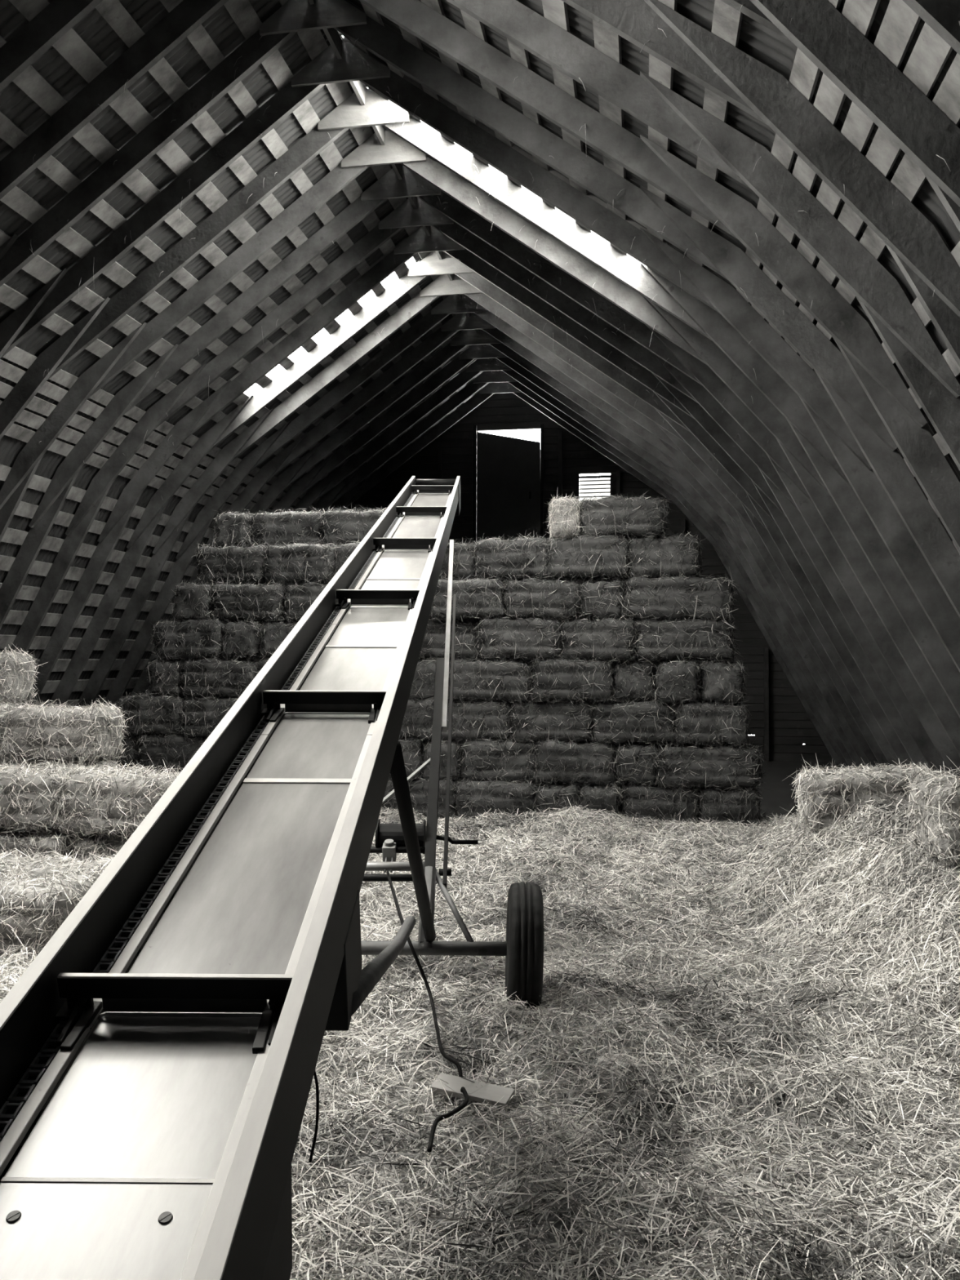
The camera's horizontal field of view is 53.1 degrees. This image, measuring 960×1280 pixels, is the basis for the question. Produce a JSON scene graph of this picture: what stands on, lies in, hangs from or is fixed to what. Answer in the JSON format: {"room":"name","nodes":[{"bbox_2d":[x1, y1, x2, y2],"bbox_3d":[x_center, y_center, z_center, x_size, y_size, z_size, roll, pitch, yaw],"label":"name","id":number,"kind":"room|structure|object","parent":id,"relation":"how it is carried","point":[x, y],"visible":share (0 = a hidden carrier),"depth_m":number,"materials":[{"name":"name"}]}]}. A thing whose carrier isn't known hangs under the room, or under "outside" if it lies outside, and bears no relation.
{"room":"barn hayloft","nodes":[
{"label":"barn hayloft","id":0,"kind":"room"},
{"bbox_2d":[0,0,959,708],"bbox_3d":[-1.263,-1.630,7.956,12.437,7.276,21.600,0,-1,10],"label":"ceiling","id":1,"kind":"structure","parent":0,"point":[112,27],"depth_m":8.36,"materials":[{"name":"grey wood"}]},
{"bbox_2d":[26,251,913,768],"bbox_3d":[-0.513,-1.513,12.396,12.228,7.215,0.098,0,-1,10],"label":"arch","id":2,"kind":"object","parent":1,"relation":"attached to","point":[431,264],"visible":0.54,"depth_m":12.52,"materials":[{"name":"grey wood"}]},
{"bbox_2d":[17,225,931,769],"bbox_3d":[-0.630,-1.527,11.704,12.228,7.215,0.098,0,-1,10],"label":"arch","id":3,"kind":"object","parent":1,"relation":"attached to","point":[418,242],"visible":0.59,"depth_m":11.77,"materials":[{"name":"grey wood"}]},
{"bbox_2d":[8,197,950,776],"bbox_3d":[-0.747,-1.541,11.012,12.228,7.215,0.098,0,-1,10],"label":"arch","id":4,"kind":"object","parent":1,"relation":"attached to","point":[405,215],"visible":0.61,"depth_m":11.02,"materials":[{"name":"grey wood"}]},
{"bbox_2d":[0,0,959,551],"bbox_3d":[-1.448,-1.626,6.860,12.228,7.215,0.098,0,-1,10],"label":"arch","id":5,"kind":"object","parent":1,"relation":"attached to","point":[854,336],"visible":1,"depth_m":6.47,"materials":[{"name":"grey wood"}]},
{"bbox_2d":[0,0,959,617],"bbox_3d":[-1.331,-1.612,7.552,12.228,7.215,0.098,0,-1,10],"label":"arch","id":6,"kind":"object","parent":1,"relation":"attached to","point":[708,247],"visible":0.97,"depth_m":7.28,"materials":[{"name":"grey wood"}]},
{"bbox_2d":[0,39,959,671],"bbox_3d":[-1.214,-1.598,8.244,12.228,7.215,0.098,0,-1,10],"label":"arch","id":7,"kind":"object","parent":1,"relation":"attached to","point":[355,64],"visible":0.88,"depth_m":8.00,"materials":[{"name":"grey wood"}]},
{"bbox_2d":[0,87,959,717],"bbox_3d":[-1.097,-1.583,8.936,12.228,7.215,0.098,0,-1,10],"label":"arch","id":8,"kind":"object","parent":1,"relation":"attached to","point":[377,110],"visible":0.86,"depth_m":8.73,"materials":[{"name":"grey wood"}]},
{"bbox_2d":[0,0,959,471],"bbox_3d":[-1.565,-1.640,6.168,12.228,7.215,0.098,0,-1,10],"label":"arch","id":9,"kind":"object","parent":1,"relation":"attached to","point":[879,294],"visible":1,"depth_m":5.64,"materials":[{"name":"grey wood"}]},
{"bbox_2d":[0,127,959,756],"bbox_3d":[-0.980,-1.569,9.628,12.228,7.215,0.098,0,-1,10],"label":"arch","id":10,"kind":"object","parent":1,"relation":"attached to","point":[396,150],"visible":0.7,"depth_m":9.49,"materials":[{"name":"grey wood"}]},
{"bbox_2d":[0,164,959,777],"bbox_3d":[-0.864,-1.555,10.320,12.228,7.215,0.098,0,-1,10],"label":"arch","id":11,"kind":"object","parent":1,"relation":"attached to","point":[388,186],"visible":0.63,"depth_m":10.27,"materials":[{"name":"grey wood"}]},
{"bbox_2d":[75,293,889,766],"bbox_3d":[-0.279,-1.484,13.781,12.228,7.215,0.098,0,-1,10],"label":"arch","id":12,"kind":"object","parent":1,"relation":"attached to","point":[451,304],"visible":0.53,"depth_m":13.95,"materials":[{"name":"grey wood"}]},
{"bbox_2d":[75,274,900,767],"bbox_3d":[-0.396,-1.498,13.088,12.228,7.215,0.098,0,-1,10],"label":"arch","id":13,"kind":"object","parent":1,"relation":"attached to","point":[441,286],"visible":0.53,"depth_m":13.25,"materials":[{"name":"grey wood"}]},
{"bbox_2d":[100,312,879,766],"bbox_3d":[-0.162,-1.470,14.473,12.228,7.215,0.098,0,-1,10],"label":"arch","id":14,"kind":"object","parent":1,"relation":"attached to","point":[460,322],"visible":0.42,"depth_m":14.47,"materials":[{"name":"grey wood"}]},
{"bbox_2d":[369,52,666,277],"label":"window","id":15,"kind":"structure","parent":1,"relation":"attached to","point":[406,77],"depth_m":8.15,"materials":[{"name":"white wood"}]},
{"bbox_2d":[195,344,863,768],"bbox_3d":[0.071,-1.442,15.857,12.228,7.215,0.098,0,-1,10],"label":"arch","id":16,"kind":"object","parent":1,"relation":"attached to","point":[472,353],"visible":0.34,"depth_m":15.81,"materials":[{"name":"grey wood"}]},
{"bbox_2d":[246,382,840,765],"bbox_3d":[0.422,-1.399,17.933,12.228,7.215,0.098,0,-1,10],"label":"arch","id":17,"kind":"object","parent":1,"relation":"attached to","point":[491,388],"visible":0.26,"depth_m":17.89,"materials":[{"name":"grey wood"}]},
{"bbox_2d":[232,357,856,769],"bbox_3d":[0.188,-1.428,16.549,12.228,7.215,0.098,0,-1,10],"label":"arch","id":18,"kind":"object","parent":1,"relation":"attached to","point":[480,365],"visible":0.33,"depth_m":16.51,"materials":[{"name":"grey wood"}]},
{"bbox_2d":[247,328,870,768],"bbox_3d":[-0.045,-1.456,15.165,12.228,7.215,0.098,0,-1,10],"label":"arch","id":19,"kind":"object","parent":1,"relation":"attached to","point":[468,337],"visible":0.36,"depth_m":15.13,"materials":[{"name":"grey wood"}]},
{"bbox_2d":[309,370,849,768],"bbox_3d":[0.305,-1.413,17.241,12.228,7.215,0.098,0,-1,10],"label":"arch","id":20,"kind":"object","parent":1,"relation":"attached to","point":[483,379],"visible":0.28,"depth_m":17.20,"materials":[{"name":"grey wood"}]},
{"bbox_2d":[561,0,959,367],"bbox_3d":[-1.682,-1.654,5.476,12.228,7.215,0.098,0,-1,10],"label":"arch","id":21,"kind":"object","parent":1,"relation":"attached to","point":[914,243],"visible":1,"depth_m":4.88,"materials":[{"name":"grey wood"}]},
{"bbox_2d":[720,0,959,231],"bbox_3d":[-1.798,-1.669,4.784,12.228,7.215,0.098,0,-1,10],"label":"arch","id":22,"kind":"object","parent":1,"relation":"attached to","point":[913,122],"visible":1,"depth_m":4.16,"materials":[{"name":"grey wood"}]},
{"bbox_2d":[902,0,959,54],"bbox_3d":[-1.915,-1.683,4.092,12.228,7.215,0.098,0,-1,10],"label":"arch","id":23,"kind":"object","parent":1,"relation":"attached to","point":[943,16],"visible":1,"depth_m":3.45,"materials":[{"name":"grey wood"}]},
{"bbox_2d":[260,392,834,762],"bbox_3d":[0.528,-1.348,18.560,12.644,7.278,0.155,0,-1,10],"label":"wall","id":24,"kind":"structure","parent":0,"point":[780,722],"depth_m":18.36,"materials":[{"name":"black wood"}]},
{"bbox_2d":[472,424,543,542],"bbox_3d":[0.548,-2.904,18.588,1.370,2.550,0.085,0,-1,10],"label":"door","id":25,"kind":"structure","parent":24,"relation":"in","point":[508,472],"depth_m":18.58,"materials":[{"name":"black paint"}]},
{"bbox_2d":[453,760,850,818],"bbox_3d":[-1.275,2.063,7.882,12.821,0.100,22.200,0,-1,10],"label":"floor","id":26,"kind":"structure","parent":0,"point":[780,793],"depth_m":14.33,"materials":[{"name":"wood"}]},
{"bbox_2d":[0,826,87,858],"bbox_3d":[-3.565,1.718,7.598,1.114,0.684,0.744,0,-1,10],"label":"hay bale","id":27,"kind":"object","parent":26,"relation":"on","point":[46,842],"visible":0.23,"depth_m":7.37,"materials":[{"name":"plant"}]},
{"bbox_2d":[0,752,92,839],"bbox_3d":[-3.600,1.247,7.560,1.133,0.699,0.699,0,-1,11],"label":"hay bale","id":28,"kind":"object","parent":27,"relation":"on","point":[25,793],"visible":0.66,"depth_m":7.34,"materials":[{"name":"plant"}]},
{"bbox_2d":[0,859,97,959],"bbox_3d":[-2.883,1.696,5.912,1.144,0.704,0.699,0,-1,15],"label":"hay bale","id":29,"kind":"object","parent":26,"relation":"on","point":[32,908],"visible":0.65,"depth_m":5.66,"materials":[{"name":"plant"}]},
{"bbox_2d":[0,843,120,882],"bbox_3d":[-2.797,1.690,6.441,1.138,0.721,0.747,0,-1,8],"label":"hay bale","id":30,"kind":"object","parent":26,"relation":"on","point":[30,865],"visible":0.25,"depth_m":6.36,"materials":[{"name":"plant"}]},
{"bbox_2d":[62,832,130,863],"bbox_3d":[-2.667,1.718,7.444,1.133,0.699,0.699,0,-1,12],"label":"hay bale","id":31,"kind":"object","parent":26,"relation":"on","point":[117,842],"visible":0.08,"depth_m":7.28,"materials":[{"name":"plant"}]},
{"bbox_2d":[48,757,182,845],"bbox_3d":[-2.713,1.247,7.412,1.133,0.699,0.699,0,-1,16],"label":"hay bale","id":32,"kind":"object","parent":31,"relation":"on","point":[93,801],"visible":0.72,"depth_m":7.19,"materials":[{"name":"plant"}]},
{"bbox_2d":[0,475,543,1279],"bbox_3d":[-0.574,-0.053,5.017,1.831,3.990,12.573,0,-1,-5],"label":"conveyor","id":33,"kind":"object","parent":26,"relation":"on","point":[159,1052],"visible":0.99,"depth_m":2.14,"materials":[{"name":"grey metal"}]},
{"bbox_2d":[0,835,193,1132],"bbox_3d":[-0.797,-0.061,5.028,0.047,0.009,12.940,0,15,1],"label":"chain","id":34,"kind":"object","parent":33,"relation":"on","point":[31,1077],"depth_m":1.88,"materials":[{"name":"black metal"}]},
{"bbox_2d":[386,871,468,1152],"bbox_3d":[-0.251,1.587,4.448,0.219,0.609,2.003,0,-1,-10],"label":"power cable","id":35,"kind":"object","parent":33,"relation":"hanging from","point":[444,1055],"visible":0.95,"depth_m":4.29,"materials":[{"name":"black rubber"}]},
{"bbox_2d":[380,775,462,819],"bbox_3d":[-0.671,1.846,11.156,1.136,0.707,0.677,0,-1,13],"label":"hay bale","id":36,"kind":"object","parent":26,"relation":"on","point":[419,791],"visible":0.3,"depth_m":10.91},
{"bbox_2d":[388,733,428,782],"bbox_3d":[-1.078,1.376,11.220,1.090,0.714,0.673,0,-1,13],"label":"hay bale","id":37,"kind":"object","parent":36,"relation":"on","point":[412,748],"visible":0.25,"depth_m":10.95},
{"bbox_2d":[399,697,434,744],"bbox_3d":[-0.874,0.900,11.272,1.111,0.757,0.706,0,-1,9],"label":"hay bale","id":38,"kind":"object","parent":37,"relation":"on","point":[417,722],"visible":0.3,"depth_m":10.99},
{"bbox_2d":[408,655,450,702],"bbox_3d":[-0.539,0.471,11.369,0.714,0.695,1.057,0,-1,10],"label":"hay bale","id":39,"kind":"object","parent":38,"relation":"on","point":[424,681],"visible":0.34,"depth_m":10.99},
{"bbox_2d":[418,615,480,661],"bbox_3d":[-0.377,0.015,11.292,1.040,0.704,0.673,0,-1,9],"label":"hay bale","id":40,"kind":"object","parent":39,"relation":"on","point":[433,646],"visible":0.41,"depth_m":11.09},
{"bbox_2d":[430,572,508,626],"bbox_3d":[-0.115,-0.464,11.149,1.055,0.685,0.706,0,-1,9],"label":"hay bale","id":41,"kind":"object","parent":40,"relation":"on","point":[476,598],"visible":0.77,"depth_m":10.93},
{"bbox_3d":[-1.241,0.443,11.364,1.177,0.720,0.735,1,1,12],"label":"hay bale","id":42,"kind":"object","parent":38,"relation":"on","visible":0},
{"bbox_3d":[-1.222,-0.015,11.371,1.118,0.718,0.706,2,-3,6],"label":"hay bale","id":43,"kind":"object","parent":42,"relation":"on","visible":0},
{"bbox_2d":[428,604,435,620],"bbox_3d":[-0.945,-0.448,11.503,1.203,0.726,0.678,0,-1,5],"label":"hay bale","id":44,"kind":"object","parent":43,"relation":"on","point":[433,617],"visible":0.02,"depth_m":11.28},
{"bbox_2d":[331,537,363,575],"bbox_3d":[-1.337,-0.914,11.659,1.108,0.754,0.672,0,-1,7],"label":"hay bale","id":45,"kind":"object","parent":44,"relation":"on","point":[344,551],"visible":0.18,"depth_m":11.49},
{"bbox_2d":[314,501,388,545],"bbox_3d":[-1.405,-1.383,11.938,1.307,0.714,0.706,0,-1,4],"label":"hay bale","id":46,"kind":"object","parent":45,"relation":"on","point":[339,525],"visible":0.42,"depth_m":11.73},
{"bbox_2d":[439,537,477,580],"bbox_3d":[-0.470,-0.909,11.506,1.152,0.725,0.686,0,-1,9],"label":"hay bale","id":47,"kind":"object","parent":44,"relation":"on","point":[462,566],"visible":0.24,"depth_m":11.24},
{"bbox_2d":[417,739,466,782],"bbox_3d":[-0.388,1.391,11.313,0.690,0.695,1.057,0,-1,10],"label":"hay bale","id":48,"kind":"object","parent":36,"relation":"on","point":[455,759],"visible":0.44,"depth_m":10.93},
{"bbox_2d":[0,797,959,1279],"bbox_3d":[-1.722,1.819,4.514,11.500,0.564,14.000,0,-1,10],"label":"straw","id":49,"kind":"object","parent":26,"relation":"on","point":[687,1103],"depth_m":3.93,"materials":[{"name":"grey plant"}]},
{"bbox_2d":[453,775,541,821],"bbox_3d":[0.209,1.839,10.989,1.126,0.707,0.684,0,-1,8],"label":"hay bale","id":50,"kind":"object","parent":26,"relation":"on","point":[472,797],"visible":0.7,"depth_m":10.77},
{"bbox_2d":[457,736,537,785],"bbox_3d":[0.218,1.384,11.051,1.124,0.741,0.672,0,-1,5],"label":"hay bale","id":51,"kind":"object","parent":50,"relation":"on","point":[482,758],"visible":0.82,"depth_m":10.84},
{"bbox_2d":[441,697,514,751],"bbox_3d":[-0.046,0.918,11.110,1.072,0.732,0.705,0,-1,9],"label":"hay bale","id":52,"kind":"object","parent":51,"relation":"on","point":[483,718],"visible":0.7,"depth_m":10.89},
{"bbox_2d":[448,652,533,705],"bbox_3d":[0.131,0.461,11.037,1.200,0.705,0.705,0,-1,7],"label":"hay bale","id":53,"kind":"object","parent":52,"relation":"on","point":[479,679],"visible":0.82,"depth_m":10.83},
{"bbox_2d":[472,612,567,663],"bbox_3d":[0.475,-0.018,11.026,1.142,0.743,0.705,0,-1,9],"label":"hay bale","id":54,"kind":"object","parent":53,"relation":"on","point":[500,637],"visible":0.8,"depth_m":10.79},
{"bbox_2d":[501,574,585,623],"bbox_3d":[0.741,-0.450,11.002,1.118,0.715,0.672,0,-1,10],"label":"hay bale","id":55,"kind":"object","parent":54,"relation":"on","point":[556,598],"visible":0.91,"depth_m":10.78},
{"bbox_2d":[469,532,551,581],"bbox_3d":[0.380,-0.928,11.195,1.118,0.741,0.727,0,-1,11],"label":"hay bale","id":56,"kind":"object","parent":55,"relation":"on","point":[502,558],"visible":0.77,"depth_m":10.97},
{"bbox_2d":[533,781,582,814],"bbox_3d":[0.926,1.860,11.055,0.701,0.714,1.112,0,-1,10],"label":"hay bale","id":57,"kind":"object","parent":26,"relation":"on","point":[551,795],"visible":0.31,"depth_m":10.68},
{"bbox_2d":[530,736,618,789],"bbox_3d":[1.093,1.354,10.916,1.106,0.734,0.728,0,-1,13],"label":"hay bale","id":58,"kind":"object","parent":57,"relation":"on","point":[557,761],"visible":0.86,"depth_m":10.70},
{"bbox_2d":[506,698,594,747],"bbox_3d":[0.835,0.904,10.999,1.144,0.720,0.706,0,-1,4],"label":"hay bale","id":59,"kind":"object","parent":58,"relation":"on","point":[530,722],"visible":0.8,"depth_m":10.77},
{"bbox_2d":[528,653,621,706],"bbox_3d":[1.027,0.459,10.882,1.144,0.738,0.693,0,0,7],"label":"hay bale","id":60,"kind":"object","parent":59,"relation":"on","point":[565,679],"visible":0.88,"depth_m":10.69},
{"bbox_2d":[555,613,639,664],"bbox_3d":[1.346,-0.019,10.907,1.037,0.728,0.706,0,-1,9],"label":"hay bale","id":61,"kind":"object","parent":60,"relation":"on","point":[606,638],"visible":0.88,"depth_m":10.68},
{"bbox_2d":[576,575,626,619],"bbox_3d":[1.429,-0.437,11.114,0.710,0.714,1.113,0,-1,10],"label":"hay bale","id":62,"kind":"object","parent":61,"relation":"on","point":[600,598],"visible":0.71,"depth_m":10.73},
{"bbox_2d":[541,533,631,582],"bbox_3d":[1.247,-0.934,10.974,1.130,0.743,0.706,0,-1,6],"label":"hay bale","id":63,"kind":"object","parent":62,"relation":"on","point":[602,557],"visible":0.92,"depth_m":10.76},
{"bbox_2d":[545,491,585,547],"bbox_3d":[1.011,-1.364,11.137,0.512,0.704,0.959,0,-1,10],"label":"hay bale","id":64,"kind":"object","parent":63,"relation":"on","point":[565,515],"visible":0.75,"depth_m":10.79,"materials":[{"name":"plant"}]},
{"bbox_2d":[576,489,675,540],"bbox_3d":[1.647,-1.365,10.940,1.245,0.714,0.694,0,-1,10],"label":"hay bale","id":65,"kind":"object","parent":63,"relation":"on","point":[631,517],"visible":0.9,"depth_m":10.72},
{"bbox_2d":[573,776,625,815],"bbox_3d":[1.394,1.835,10.955,0.681,0.688,1.037,0,-1,13],"label":"hay bale","id":66,"kind":"object","parent":26,"relation":"on","point":[597,797],"visible":0.51,"depth_m":10.56},
{"bbox_2d":[618,781,703,824],"bbox_3d":[2.001,1.846,10.741,1.093,0.715,0.730,0,-1,12],"label":"hay bale","id":67,"kind":"object","parent":26,"relation":"on","point":[646,802],"visible":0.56,"depth_m":10.51},
{"bbox_2d":[612,740,660,789],"bbox_3d":[1.796,1.401,10.941,0.671,0.714,1.111,0,-1,10],"label":"hay bale","id":68,"kind":"object","parent":67,"relation":"on","point":[635,764],"visible":0.86,"depth_m":10.56},
{"bbox_2d":[582,697,679,747],"bbox_3d":[1.734,0.916,10.813,1.142,0.692,0.707,0,-1,9],"label":"hay bale","id":69,"kind":"object","parent":68,"relation":"on","point":[620,722],"visible":0.91,"depth_m":10.61},
{"bbox_2d":[608,657,657,703],"bbox_3d":[1.786,0.462,11.053,0.703,0.679,1.031,0,-1,10],"label":"hay bale","id":70,"kind":"object","parent":69,"relation":"on","point":[633,680],"visible":0.8,"depth_m":10.67},
{"bbox_2d":[651,656,706,711],"bbox_3d":[2.223,0.471,10.859,0.727,0.695,1.057,0,-1,10],"label":"hay bale","id":71,"kind":"object","parent":69,"relation":"on","point":[676,682],"visible":0.92,"depth_m":10.48},
{"bbox_2d":[631,615,742,665],"bbox_3d":[2.274,-0.003,10.798,1.325,0.687,0.708,0,-1,3],"label":"hay bale","id":72,"kind":"object","parent":71,"relation":"on","point":[681,639],"visible":0.85,"depth_m":10.58},
{"bbox_2d":[613,567,743,624],"bbox_3d":[2.232,-0.468,10.795,1.477,0.742,0.731,0,-1,8],"label":"hay bale","id":73,"kind":"object","parent":72,"relation":"on","point":[664,597],"visible":0.94,"depth_m":10.59},
{"bbox_2d":[624,526,706,579],"bbox_3d":[2.084,-0.932,10.884,0.982,0.740,0.727,0,-2,11],"label":"hay bale","id":74,"kind":"object","parent":73,"relation":"on","point":[671,555],"visible":0.8,"depth_m":10.65},
{"bbox_2d":[697,785,764,826],"bbox_3d":[2.725,1.840,10.591,0.812,0.708,0.726,0,-1,9],"label":"hay bale","id":75,"kind":"object","parent":26,"relation":"on","point":[735,805],"visible":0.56,"depth_m":10.37},
{"bbox_2d":[653,739,768,794],"bbox_3d":[2.519,1.378,10.616,1.330,0.687,0.702,0,-1,8],"label":"hay bale","id":76,"kind":"object","parent":75,"relation":"on","point":[717,766],"visible":0.93,"depth_m":10.40},
{"bbox_2d":[672,698,751,748],"bbox_3d":[2.538,0.931,10.617,0.948,0.694,0.678,0,-1,11],"label":"hay bale","id":77,"kind":"object","parent":76,"relation":"on","point":[717,722],"visible":0.96,"depth_m":10.42},
{"bbox_2d":[697,657,749,705],"bbox_3d":[2.701,0.461,10.868,0.670,0.679,1.030,0,-1,10],"label":"hay bale","id":78,"kind":"object","parent":77,"relation":"on","point":[722,682],"visible":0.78,"depth_m":10.47},
{"bbox_2d":[782,822,821,845],"bbox_3d":[2.920,1.652,7.316,1.182,0.735,0.784,0,-1,7],"label":"hay bale","id":79,"kind":"object","parent":26,"relation":"on","point":[799,829],"visible":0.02,"depth_m":7.43,"materials":[{"name":"plant"}]},
{"bbox_2d":[779,754,936,836],"bbox_3d":[2.908,1.220,7.251,1.187,0.738,0.745,0,-1,7],"label":"hay bale","id":80,"kind":"object","parent":79,"relation":"on","point":[822,796],"visible":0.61,"depth_m":7.07,"materials":[{"name":"plant"}]},
{"bbox_2d":[716,760,959,1086],"bbox_3d":[3.053,1.536,7.176,2.557,1.090,6.617,0,-1,11],"label":"heap","id":81,"kind":"object","parent":26,"relation":"on","point":[854,882],"visible":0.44,"depth_m":5.83,"materials":[{"name":"plant"}]},
{"bbox_2d":[908,851,959,888],"bbox_3d":[3.120,1.549,5.703,1.178,0.713,0.734,0,-1,5],"label":"hay bale","id":82,"kind":"object","parent":81,"relation":"in","point":[931,864],"visible":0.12,"depth_m":5.64,"materials":[{"name":"plant"}]},
{"bbox_2d":[888,755,959,871],"bbox_3d":[3.082,1.032,5.658,1.174,0.743,0.764,0,-1,0],"label":"hay bale","id":83,"kind":"object","parent":82,"relation":"on","point":[935,800],"visible":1,"depth_m":5.58,"materials":[{"name":"plant"}]},
{"bbox_3d":[-3.725,1.846,11.696,1.036,0.706,0.680,0,-1,9],"label":"hay bale","id":84,"kind":"object","parent":26,"relation":"on","visible":0},
{"bbox_2d":[131,732,208,773],"bbox_3d":[-3.666,1.365,11.755,1.136,0.762,0.706,0,-1,5],"label":"hay bale","id":85,"kind":"object","parent":84,"relation":"on","point":[175,749],"visible":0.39,"depth_m":11.53},
{"bbox_2d":[112,685,195,739],"bbox_3d":[-3.930,0.928,11.754,1.127,0.761,0.672,0,-1,6],"label":"hay bale","id":86,"kind":"object","parent":85,"relation":"on","point":[154,714],"visible":0.79,"depth_m":11.53},
{"bbox_2d":[139,657,190,697],"bbox_3d":[-3.770,0.459,11.999,0.726,0.688,1.038,0,-1,13],"label":"hay bale","id":87,"kind":"object","parent":86,"relation":"on","point":[164,675],"visible":0.59,"depth_m":11.59},
{"bbox_3d":[-2.471,1.853,11.470,1.030,0.684,0.680,0,-1,8],"label":"hay bale","id":88,"kind":"object","parent":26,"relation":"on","visible":0},
{"bbox_3d":[-2.812,1.396,11.520,1.237,0.720,0.682,-2,-1,10],"label":"hay bale","id":89,"kind":"object","parent":88,"relation":"on","visible":0},
{"bbox_2d":[178,694,239,740],"bbox_3d":[-3.079,0.939,11.598,1.180,0.730,0.673,0,-1,11],"label":"hay bale","id":90,"kind":"object","parent":89,"relation":"on","point":[200,717],"visible":0.5,"depth_m":11.40},
{"bbox_2d":[177,655,260,699],"bbox_3d":[-3.067,0.470,11.639,1.251,0.716,0.672,0,-1,12],"label":"hay bale","id":91,"kind":"object","parent":90,"relation":"on","point":[209,676],"visible":0.76,"depth_m":11.42},
{"bbox_2d":[147,613,231,662],"bbox_3d":[-3.489,0.014,11.774,1.106,0.699,0.681,0,-1,12],"label":"hay bale","id":92,"kind":"object","parent":91,"relation":"on","point":[188,638],"visible":0.77,"depth_m":11.55},
{"bbox_2d":[168,573,237,624],"bbox_3d":[-3.439,-0.454,11.986,0.699,0.705,1.054,0,-1,6],"label":"hay bale","id":93,"kind":"object","parent":92,"relation":"on","point":[192,600],"visible":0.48,"depth_m":11.58},
{"bbox_2d":[215,617,265,660],"bbox_3d":[-2.795,-0.001,11.860,0.695,0.688,1.037,0,-1,13],"label":"hay bale","id":94,"kind":"object","parent":91,"relation":"on","point":[242,639],"visible":0.66,"depth_m":11.47},
{"bbox_2d":[208,573,286,625],"bbox_3d":[-2.761,-0.461,11.723,1.154,0.709,0.706,0,-1,9],"label":"hay bale","id":95,"kind":"object","parent":94,"relation":"on","point":[249,602],"visible":0.86,"depth_m":11.50},
{"bbox_2d":[191,537,271,585],"bbox_3d":[-3.003,-0.929,11.984,1.169,0.745,0.706,0,-1,10],"label":"hay bale","id":96,"kind":"object","parent":95,"relation":"on","point":[242,563],"visible":0.77,"depth_m":11.76},
{"bbox_2d":[209,506,255,547],"bbox_3d":[-3.031,-1.358,12.359,0.726,0.695,1.057,0,-1,10],"label":"hay bale","id":97,"kind":"object","parent":96,"relation":"on","point":[230,527],"visible":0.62,"depth_m":11.96},
{"bbox_2d":[248,506,323,546],"bbox_3d":[-2.357,-1.357,12.118,1.146,0.693,0.684,0,-1,8],"label":"hay bale","id":98,"kind":"object","parent":96,"relation":"on","point":[285,526],"visible":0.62,"depth_m":11.90},
{"bbox_3d":[-4.438,1.730,8.371,1.105,0.684,0.740,0,-1,10],"label":"hay bale","id":99,"kind":"object","parent":26,"relation":"on","visible":0},
{"bbox_2d":[0,757,29,764],"bbox_3d":[-4.459,1.238,8.375,1.138,0.721,0.747,0,-1,10],"label":"hay bale","id":100,"kind":"object","parent":99,"relation":"on","point":[2,761],"visible":0.02,"depth_m":8.27,"materials":[{"name":"plant"}]},
{"bbox_2d":[0,693,28,759],"bbox_3d":[-4.433,0.806,8.419,1.144,0.704,0.699,0,-1,15],"label":"hay bale","id":101,"kind":"object","parent":100,"relation":"on","point":[5,705],"visible":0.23,"depth_m":8.20,"materials":[{"name":"plant"}]},
{"bbox_2d":[0,644,43,705],"bbox_3d":[-4.647,0.354,8.863,1.144,0.704,0.699,0,-1,12],"label":"hay bale","id":102,"kind":"object","parent":101,"relation":"on","point":[17,673],"visible":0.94,"depth_m":8.74,"materials":[{"name":"plant"}]},
{"bbox_3d":[-2.207,0.919,11.501,1.155,0.710,0.713,1,0,7],"label":"hay bale","id":103,"kind":"object","parent":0,"visible":0},
{"bbox_2d":[250,654,269,674],"bbox_3d":[-2.163,0.442,11.515,1.167,0.725,0.734,0,-1,13],"label":"hay bale","id":104,"kind":"object","parent":103,"relation":"on","point":[260,664],"visible":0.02,"depth_m":11.38},
{"bbox_2d":[257,617,298,659],"bbox_3d":[-2.341,0.024,11.820,0.680,0.714,1.111,0,-1,10],"label":"hay bale","id":105,"kind":"object","parent":104,"relation":"on","point":[274,634],"visible":0.36,"depth_m":11.41},
{"bbox_3d":[-1.875,0.003,11.737,0.677,0.679,1.023,0,-1,10],"label":"hay bale","id":106,"kind":"object","parent":104,"relation":"on","visible":0},
{"bbox_2d":[281,578,329,623],"bbox_3d":[-1.851,-0.445,11.612,1.184,0.712,0.673,0,-1,7],"label":"hay bale","id":107,"kind":"object","parent":106,"relation":"on","point":[298,599],"visible":0.31,"depth_m":11.42},
{"bbox_2d":[259,533,341,585],"bbox_3d":[-2.141,-0.916,11.729,1.088,0.736,0.732,0,-1,15],"label":"hay bale","id":108,"kind":"object","parent":107,"relation":"on","point":[309,562],"visible":0.89,"depth_m":11.53},
{"bbox_3d":[-3.541,1.731,8.222,1.105,0.684,0.739,0,-1,10],"label":"hay bale","id":109,"kind":"object","parent":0,"visible":0},
{"bbox_2d":[3,751,123,770],"bbox_3d":[-3.579,1.264,8.165,1.133,0.699,0.699,0,-1,12],"label":"hay bale","id":110,"kind":"object","parent":109,"relation":"on","point":[98,763],"visible":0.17,"depth_m":8.07,"materials":[{"name":"plant"}]},
{"bbox_2d":[0,693,135,765],"bbox_3d":[-3.600,0.806,8.272,1.144,0.704,0.699,0,-1,13],"label":"hay bale","id":111,"kind":"object","parent":110,"relation":"on","point":[37,731],"visible":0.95,"depth_m":8.04,"materials":[{"name":"plant"}]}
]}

